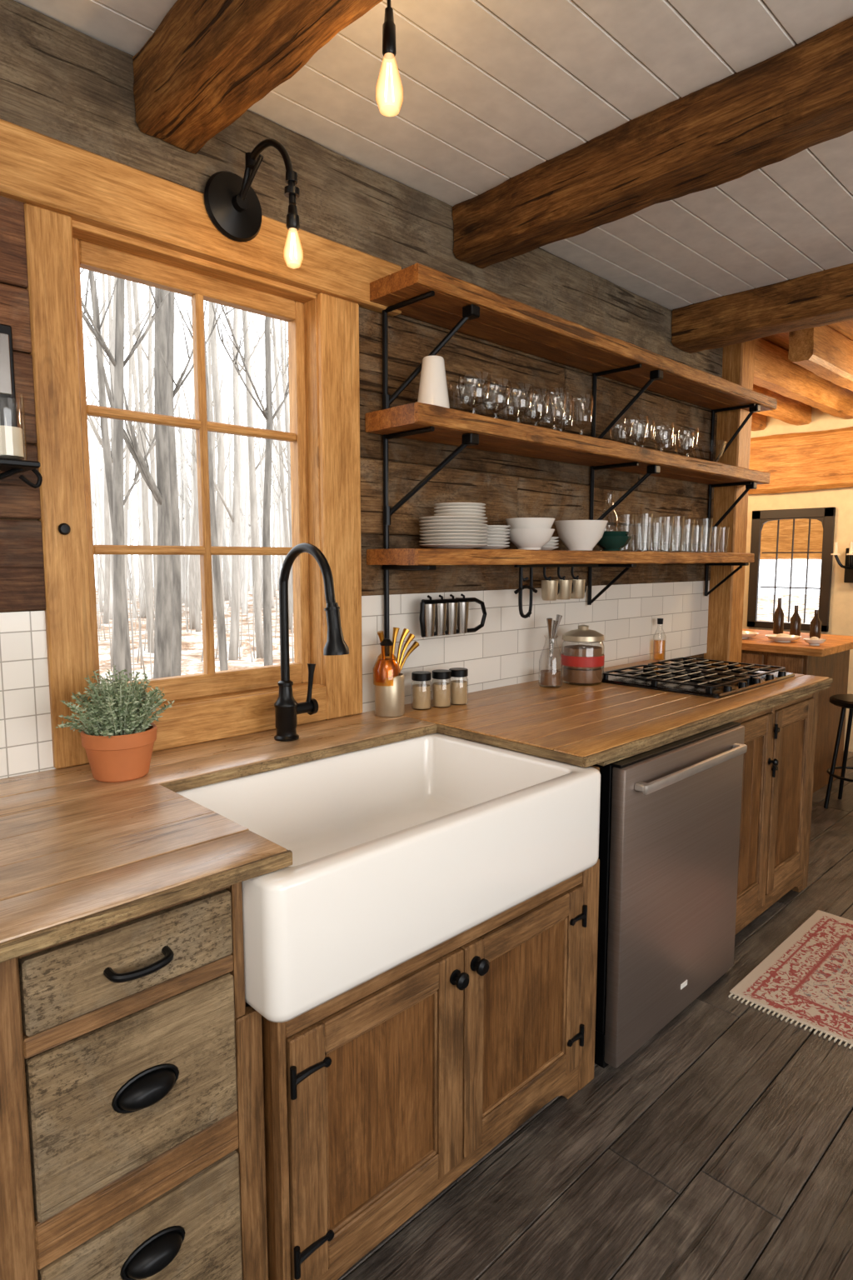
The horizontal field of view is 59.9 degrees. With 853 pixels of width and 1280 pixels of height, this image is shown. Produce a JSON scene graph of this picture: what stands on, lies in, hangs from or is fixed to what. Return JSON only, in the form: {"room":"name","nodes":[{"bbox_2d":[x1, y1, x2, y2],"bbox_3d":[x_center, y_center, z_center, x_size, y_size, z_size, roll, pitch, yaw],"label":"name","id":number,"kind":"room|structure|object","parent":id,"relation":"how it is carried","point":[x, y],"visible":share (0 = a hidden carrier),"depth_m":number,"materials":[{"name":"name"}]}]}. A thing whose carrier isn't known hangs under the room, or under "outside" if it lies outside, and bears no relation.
{"room":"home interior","nodes":[
{"label":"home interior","id":0,"kind":"room"},
{"bbox_2d":[0,195,717,779],"bbox_3d":[-0.584,-0.117,2.131,6.120,2.610,0.162,-6,9,-44],"label":"wall","id":1,"kind":"structure","parent":0,"point":[507,651],"depth_m":2.75,"materials":[{"name":"brown wood"}]},
{"bbox_2d":[0,323,42,488],"bbox_3d":[-0.897,-0.508,1.589,0.120,0.355,0.118,-6,9,-44],"label":"candle holder","id":2,"kind":"object","parent":1,"relation":"attached to","point":[11,436],"visible":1,"depth_m":1.62,"materials":[{"name":"black metal"}]},
{"bbox_2d":[0,119,401,769],"bbox_3d":[-1.459,-0.350,1.236,3.660,1.426,0.190,-6,9,-44],"label":"window","id":3,"kind":"structure","parent":1,"relation":"in","point":[84,209],"depth_m":1.98,"materials":[{"name":"brown wood"}]},
{"bbox_2d":[204,138,302,268],"bbox_3d":[-0.405,-1.060,1.841,0.168,0.331,0.297,-6,9,-44],"label":"lamp","id":4,"kind":"object","parent":3,"relation":"attached to","point":[232,206],"visible":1,"depth_m":1.89,"materials":[{"name":"black metal"}]},
{"bbox_2d":[0,0,723,378],"bbox_3d":[-0.581,-1.270,1.901,5.980,0.272,0.038,-6,9,-44],"label":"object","id":5,"kind":"structure","parent":1,"relation":"attached to","point":[59,82],"depth_m":2.09,"materials":[{"name":"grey wood"}]},
{"bbox_2d":[419,593,486,637],"bbox_3d":[0.085,-0.092,2.616,0.336,0.142,0.090,-6,9,-44],"label":"rack","id":6,"kind":"object","parent":1,"relation":"attached to","point":[442,617],"visible":1,"depth_m":2.56,"materials":[{"name":"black metal"}]},
{"bbox_2d":[365,262,777,656],"bbox_3d":[0.829,-0.608,3.163,2.607,1.163,0.249,-6,9,-44],"label":"wall shelf unit","id":7,"kind":"object","parent":1,"relation":"attached to","point":[421,292],"visible":1,"depth_m":2.64,"materials":[{"name":"brown wood"}]},
{"bbox_2d":[417,355,449,408],"bbox_3d":[0.021,-0.801,2.338,0.108,0.170,0.108,-6,9,-44],"label":"cup","id":8,"kind":"object","parent":7,"relation":"on","point":[433,386],"visible":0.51,"depth_m":2.30,"materials":[{"name":"white ceramic"}]},
{"bbox_2d":[419,502,488,549],"bbox_3d":[0.090,-0.379,2.472,0.235,0.148,0.230,-6,9,-44],"label":"plate stack","id":9,"kind":"object","parent":7,"relation":"on","point":[456,525],"visible":1,"depth_m":2.40,"materials":[{"name":"white ceramic"}]},
{"bbox_2d":[476,525,509,549],"bbox_3d":[0.228,-0.366,2.656,0.144,0.084,0.144,-6,9,-44],"label":"plate stack","id":10,"kind":"object","parent":7,"relation":"on","point":[497,539],"visible":0.55,"depth_m":2.60,"materials":[{"name":"white ceramic"}]},
{"bbox_2d":[515,395,535,424],"label":"glasses","id":11,"kind":"object","parent":7,"relation":"on","point":[523,407],"depth_m":2.70,"materials":[{"name":"clear glass"}]},
{"bbox_2d":[505,517,555,549],"bbox_3d":[0.381,-0.389,2.732,0.184,0.113,0.184,-6,9,-44],"label":"bowls","id":12,"kind":"object","parent":7,"relation":"on","point":[527,533],"visible":0.94,"depth_m":2.67,"materials":[{"name":"white ceramic"}]},
{"bbox_2d":[541,390,557,426],"label":"glasses","id":13,"kind":"object","parent":7,"relation":"on","point":[549,391],"depth_m":2.80,"materials":[{"name":"clear glass"}]},
{"bbox_2d":[540,536,559,549],"bbox_3d":[0.454,-0.374,2.882,0.120,0.050,0.120,-6,9,-44],"label":"saucers","id":14,"kind":"object","parent":7,"relation":"on","point":[550,545],"visible":0.44,"depth_m":2.84,"materials":[{"name":"white ceramic"}]},
{"bbox_2d":[514,564,599,618],"bbox_3d":[0.516,-0.194,2.857,0.523,0.198,0.064,-6,9,-44],"label":"mug rack","id":15,"kind":"object","parent":7,"relation":"attached to","point":[562,589],"visible":1,"depth_m":2.79,"materials":[{"name":"black metal"}]},
{"bbox_2d":[554,520,608,550],"bbox_3d":[0.611,-0.413,2.939,0.210,0.115,0.210,-6,9,-44],"label":"bowl","id":16,"kind":"object","parent":7,"relation":"on","point":[577,535],"visible":1,"depth_m":2.87,"materials":[{"name":"white ceramic"}]},
{"bbox_2d":[596,530,631,550],"bbox_3d":[0.776,-0.413,3.100,0.160,0.080,0.160,-6,9,-44],"label":"bowl","id":17,"kind":"object","parent":7,"relation":"on","point":[611,540],"visible":0.8,"depth_m":3.04,"materials":[{"name":"ceramic"}]},
{"bbox_2d":[631,540,654,551],"label":"glasses","id":18,"kind":"object","parent":7,"relation":"on","point":[636,541],"depth_m":3.40,"materials":[{"name":"clear glass"}]},
{"bbox_2d":[643,513,666,541],"label":"glasses","id":19,"kind":"object","parent":7,"relation":"on","point":[652,513],"depth_m":3.35,"materials":[{"name":"clear glass"}]},
{"bbox_2d":[609,419,727,459],"bbox_3d":[1.121,-0.907,3.424,0.862,0.146,0.222,-6,9,-44],"label":"glasses","id":20,"kind":"object","parent":7,"relation":"on","point":[624,419],"visible":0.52,"depth_m":3.29,"materials":[{"name":"clear glass"}]},
{"bbox_2d":[668,516,684,551],"label":"glasses","id":21,"kind":"object","parent":7,"relation":"on","point":[672,537],"depth_m":3.41,"materials":[{"name":"clear glass"}]},
{"bbox_2d":[690,520,704,552],"label":"glasses","id":22,"kind":"object","parent":7,"relation":"on","point":[697,520],"depth_m":3.66,"materials":[{"name":"clear glass"}]},
{"bbox_2d":[14,0,852,310],"bbox_3d":[1.115,-1.258,0.185,6.050,0.080,5.088,-6,9,-44],"label":"ceiling","id":23,"kind":"structure","parent":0,"point":[493,91],"depth_m":1.95,"materials":[{"name":"white paint"}]},
{"bbox_2d":[132,0,383,154],"bbox_3d":[1.047,-1.122,0.084,0.189,0.191,4.840,-6,9,-44],"label":"ceiling beam","id":24,"kind":"structure","parent":23,"relation":"attached to","point":[207,62],"depth_m":1.56,"materials":[{"name":"brown wood"}]},
{"bbox_2d":[376,0,402,116],"bbox_3d":[-0.074,-1.205,1.474,0.080,0.304,0.080,-6,9,-44],"label":"pendant bulb","id":25,"kind":"object","parent":23,"relation":"hanging from","point":[389,94],"visible":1,"depth_m":1.47,"materials":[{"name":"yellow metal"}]},
{"bbox_2d":[452,16,852,268],"bbox_3d":[1.831,-1.205,0.836,0.186,0.192,4.840,-6,9,-44],"label":"ceiling beam","id":26,"kind":"structure","parent":23,"relation":"attached to","point":[795,100],"depth_m":1.96,"materials":[{"name":"brown wood"}]},
{"bbox_2d":[671,263,852,353],"bbox_3d":[2.931,-1.320,1.891,0.227,0.191,4.840,-6,9,-44],"label":"ceiling beam","id":27,"kind":"structure","parent":23,"relation":"attached to","point":[823,297],"depth_m":3.26,"materials":[{"name":"brown wood"}]},
{"bbox_2d":[337,750,852,1279],"bbox_3d":[0.989,1.232,2.073,8.100,0.060,7.400,-6,9,-44],"label":"floor","id":28,"kind":"structure","parent":0,"point":[722,1147],"depth_m":1.75,"materials":[{"name":"brown wood"}]},
{"bbox_2d":[0,881,268,1279],"bbox_3d":[-1.026,0.858,1.133,1.338,0.888,0.808,-6,9,-44],"label":"base cabinet","id":29,"kind":"object","parent":28,"relation":"on","point":[132,1123],"visible":0.94,"depth_m":1.16,"materials":[{"name":"brown wood"}]},
{"bbox_2d":[0,659,832,963],"bbox_3d":[-0.035,0.296,2.028,4.105,0.031,0.827,-6,9,-44],"label":"countertop","id":30,"kind":"structure","parent":29,"relation":"on","point":[81,854],"depth_m":1.59,"materials":[{"name":"brown wood"}]},
{"bbox_2d":[55,665,174,782],"bbox_3d":[-0.713,0.187,1.710,0.260,0.257,0.220,-6,9,-44],"label":"potted herb","id":31,"kind":"object","parent":30,"relation":"on","point":[117,737],"visible":1,"depth_m":1.66,"materials":[{"name":"plant"}]},
{"bbox_2d":[274,542,349,741],"bbox_3d":[-0.290,0.013,1.983,0.130,0.542,0.302,-6,9,-44],"label":"kitchen faucet","id":32,"kind":"object","parent":30,"relation":"on","point":[287,708],"visible":1,"depth_m":2.03,"materials":[{"name":"black metal"}]},
{"bbox_2d":[176,732,600,1022],"bbox_3d":[-0.111,0.469,1.778,0.987,0.254,0.615,-6,9,-44],"label":"farmhouse sink","id":33,"kind":"object","parent":30,"relation":"in","point":[401,849],"visible":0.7,"depth_m":1.62,"materials":[{"name":"white ceramic"}]},
{"bbox_2d":[372,627,419,716],"bbox_3d":[-0.090,0.097,2.412,0.193,0.281,0.096,-6,9,-44],"label":"utensil holder","id":34,"kind":"object","parent":30,"relation":"on","point":[389,681],"visible":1,"depth_m":2.36,"materials":[{"name":"metal"}]},
{"bbox_2d":[411,670,431,709],"bbox_3d":[-0.017,0.169,2.484,0.068,0.122,0.068,-6,9,-44],"label":"spice jar","id":35,"kind":"object","parent":30,"relation":"on","point":[421,692],"visible":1,"depth_m":2.46,"materials":[{"name":"clear glass"}]},
{"bbox_2d":[431,669,451,706],"bbox_3d":[0.051,0.165,2.521,0.068,0.122,0.068,-6,9,-44],"label":"spice jar","id":36,"kind":"object","parent":30,"relation":"on","point":[441,691],"visible":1,"depth_m":2.50,"materials":[{"name":"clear glass"}]},
{"bbox_2d":[449,667,468,704],"bbox_3d":[0.110,0.160,2.564,0.068,0.122,0.068,-6,9,-44],"label":"spice jar","id":37,"kind":"object","parent":30,"relation":"on","point":[458,691],"visible":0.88,"depth_m":2.54,"materials":[{"name":"clear glass"}]},
{"bbox_2d":[539,614,562,686],"bbox_3d":[0.489,0.042,2.913,0.092,0.282,0.091,1,6,5],"label":"glass bottle","id":38,"kind":"object","parent":30,"relation":"on","point":[548,677],"visible":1,"depth_m":2.90,"materials":[{"name":"glass"}]},
{"bbox_2d":[560,625,604,683],"bbox_3d":[0.632,0.056,2.997,0.173,0.236,0.173,-6,9,-44],"label":"cookie jar","id":39,"kind":"object","parent":30,"relation":"on","point":[582,663],"visible":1,"depth_m":2.94,"materials":[{"name":"clear glass"}]},
{"bbox_2d":[652,618,666,660],"bbox_3d":[1.153,-0.004,3.664,0.060,0.210,0.060,-6,9,-44],"label":"oil bottle","id":40,"kind":"object","parent":30,"relation":"on","point":[660,621],"visible":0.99,"depth_m":3.65,"materials":[{"name":"clear glass"}]},
{"bbox_2d":[600,657,794,698],"bbox_3d":[1.133,0.143,3.115,0.750,0.036,0.540,-6,9,-44],"label":"gas cooktop","id":41,"kind":"object","parent":30,"relation":"in","point":[716,680],"visible":0.99,"depth_m":3.01,"materials":[{"name":"black metal"}]},
{"bbox_2d":[596,684,830,765],"bbox_3d":[-0.034,0.318,2.032,4.090,0.014,0.816,-6,9,-44],"label":"trim","id":42,"kind":"structure","parent":30,"relation":"on","point":[708,727],"depth_m":2.35,"materials":[{"name":"brown wood"}]},
{"bbox_2d":[245,765,599,1279],"bbox_3d":[-0.168,0.777,1.925,0.996,0.877,0.854,-6,9,-44],"label":"base cabinet","id":43,"kind":"object","parent":28,"relation":"on","point":[379,1096],"visible":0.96,"depth_m":1.55,"materials":[{"name":"brown wood"}]},
{"bbox_2d":[592,721,747,1068],"bbox_3d":[0.533,0.712,2.529,0.757,0.876,0.834,-6,9,-44],"label":"dishwasher","id":44,"kind":"object","parent":28,"relation":"on","point":[670,813],"visible":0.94,"depth_m":2.15,"materials":[{"name":"silver metal"}]},
{"bbox_2d":[733,691,819,934],"bbox_3d":[1.083,0.645,3.146,0.875,0.876,0.824,-6,9,-44],"label":"base cabinet","id":45,"kind":"object","parent":28,"relation":"on","point":[780,740],"visible":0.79,"depth_m":2.89,"materials":[{"name":"brown wood"}]},
{"bbox_2d":[729,910,852,1049],"bbox_3d":[1.806,1.186,2.169,0.845,0.010,1.510,-6,9,-44],"label":"area rug","id":46,"kind":"object","parent":28,"relation":"on","point":[807,979],"visible":1,"depth_m":2.49,"materials":[{"name":"fabric"}]},
{"bbox_2d":[740,628,852,792],"bbox_3d":[2.081,0.422,4.982,0.909,0.920,1.330,-6,9,-44],"label":"kitchen island","id":47,"kind":"object","parent":28,"relation":"on","point":[831,659],"visible":0.23,"depth_m":4.52,"materials":[{"name":"brown wood"}]},
{"bbox_2d":[742,630,826,645],"bbox_3d":[2.034,-0.032,4.670,0.260,0.050,0.940,-6,9,-44],"label":"dishes","id":48,"kind":"object","parent":47,"relation":"on","point":[782,637],"visible":0.61,"depth_m":4.47,"materials":[{"name":"white ceramic"}]},
{"bbox_2d":[824,694,852,808],"bbox_3d":[2.456,0.646,4.203,0.330,0.639,0.330,-6,9,-44],"label":"bar stool","id":49,"kind":"object","parent":28,"relation":"on","point":[845,701],"visible":1,"depth_m":4.21,"materials":[{"name":"black metal"}]},
{"bbox_2d":[704,340,755,666],"bbox_3d":[1.620,-0.337,4.151,0.170,2.610,0.265,-6,9,-44],"label":"post","id":50,"kind":"object","parent":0,"point":[727,601],"visible":0.3,"depth_m":4.01,"materials":[{"name":"brown wood"}]},
{"bbox_2d":[742,406,852,751],"bbox_3d":[3.839,-0.393,4.664,0.177,2.610,7.400,-6,9,-44],"label":"wall","id":51,"kind":"structure","parent":0,"point":[811,465],"depth_m":5.50,"materials":[{"name":"beige paint"}]},
{"bbox_2d":[746,506,835,631],"bbox_3d":[2.806,-0.543,5.714,0.070,0.920,0.600,-6,9,-44],"label":"window","id":52,"kind":"structure","parent":51,"relation":"in","point":[827,516],"depth_m":5.67,"materials":[{"name":"brown wood"}]},
{"bbox_2d":[831,542,852,582],"bbox_3d":[3.061,-0.555,5.316,0.169,0.290,0.260,-6,9,-44],"label":"wall sconce","id":53,"kind":"object","parent":51,"relation":"attached to","point":[848,577],"visible":1,"depth_m":5.34,"materials":[{"name":"black metal"}]},
{"bbox_2d":[751,320,852,430],"bbox_3d":[3.166,-1.551,3.883,2.049,0.258,7.400,-6,9,-44],"label":"ceiling","id":54,"kind":"structure","parent":0,"point":[803,369],"depth_m":4.22,"materials":[{"name":"brown wood"}]},
{"label":"outside","id":55,"kind":"structure","parent":0,"visible":0},
{"bbox_2d":[95,583,819,684],"bbox_3d":[-8.030,-1.184,29.964,60.000,0.677,45.000,-6,9,-44],"label":"ground","id":56,"kind":"structure","parent":55,"point":[192,643],"depth_m":19.49,"materials":[{"name":"white snow"}]},
{"bbox_2d":[80,269,294,682],"bbox_3d":[-10.540,-8.580,30.108,18.136,15.195,46.902,-1,6,-9],"label":"forest trees","id":57,"kind":"object","parent":56,"relation":"on","point":[176,579],"visible":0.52,"depth_m":15.58,"materials":[{"name":"grey plant"}]},
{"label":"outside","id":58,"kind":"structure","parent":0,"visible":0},
{"bbox_2d":[760,518,823,559],"bbox_3d":[3.066,0.188,6.493,0.163,2.859,3.400,-6,9,-44],"label":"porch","id":59,"kind":"object","parent":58,"point":[769,532],"visible":0.08,"depth_m":6.25,"materials":[{"name":"brown wood"}]}
]}

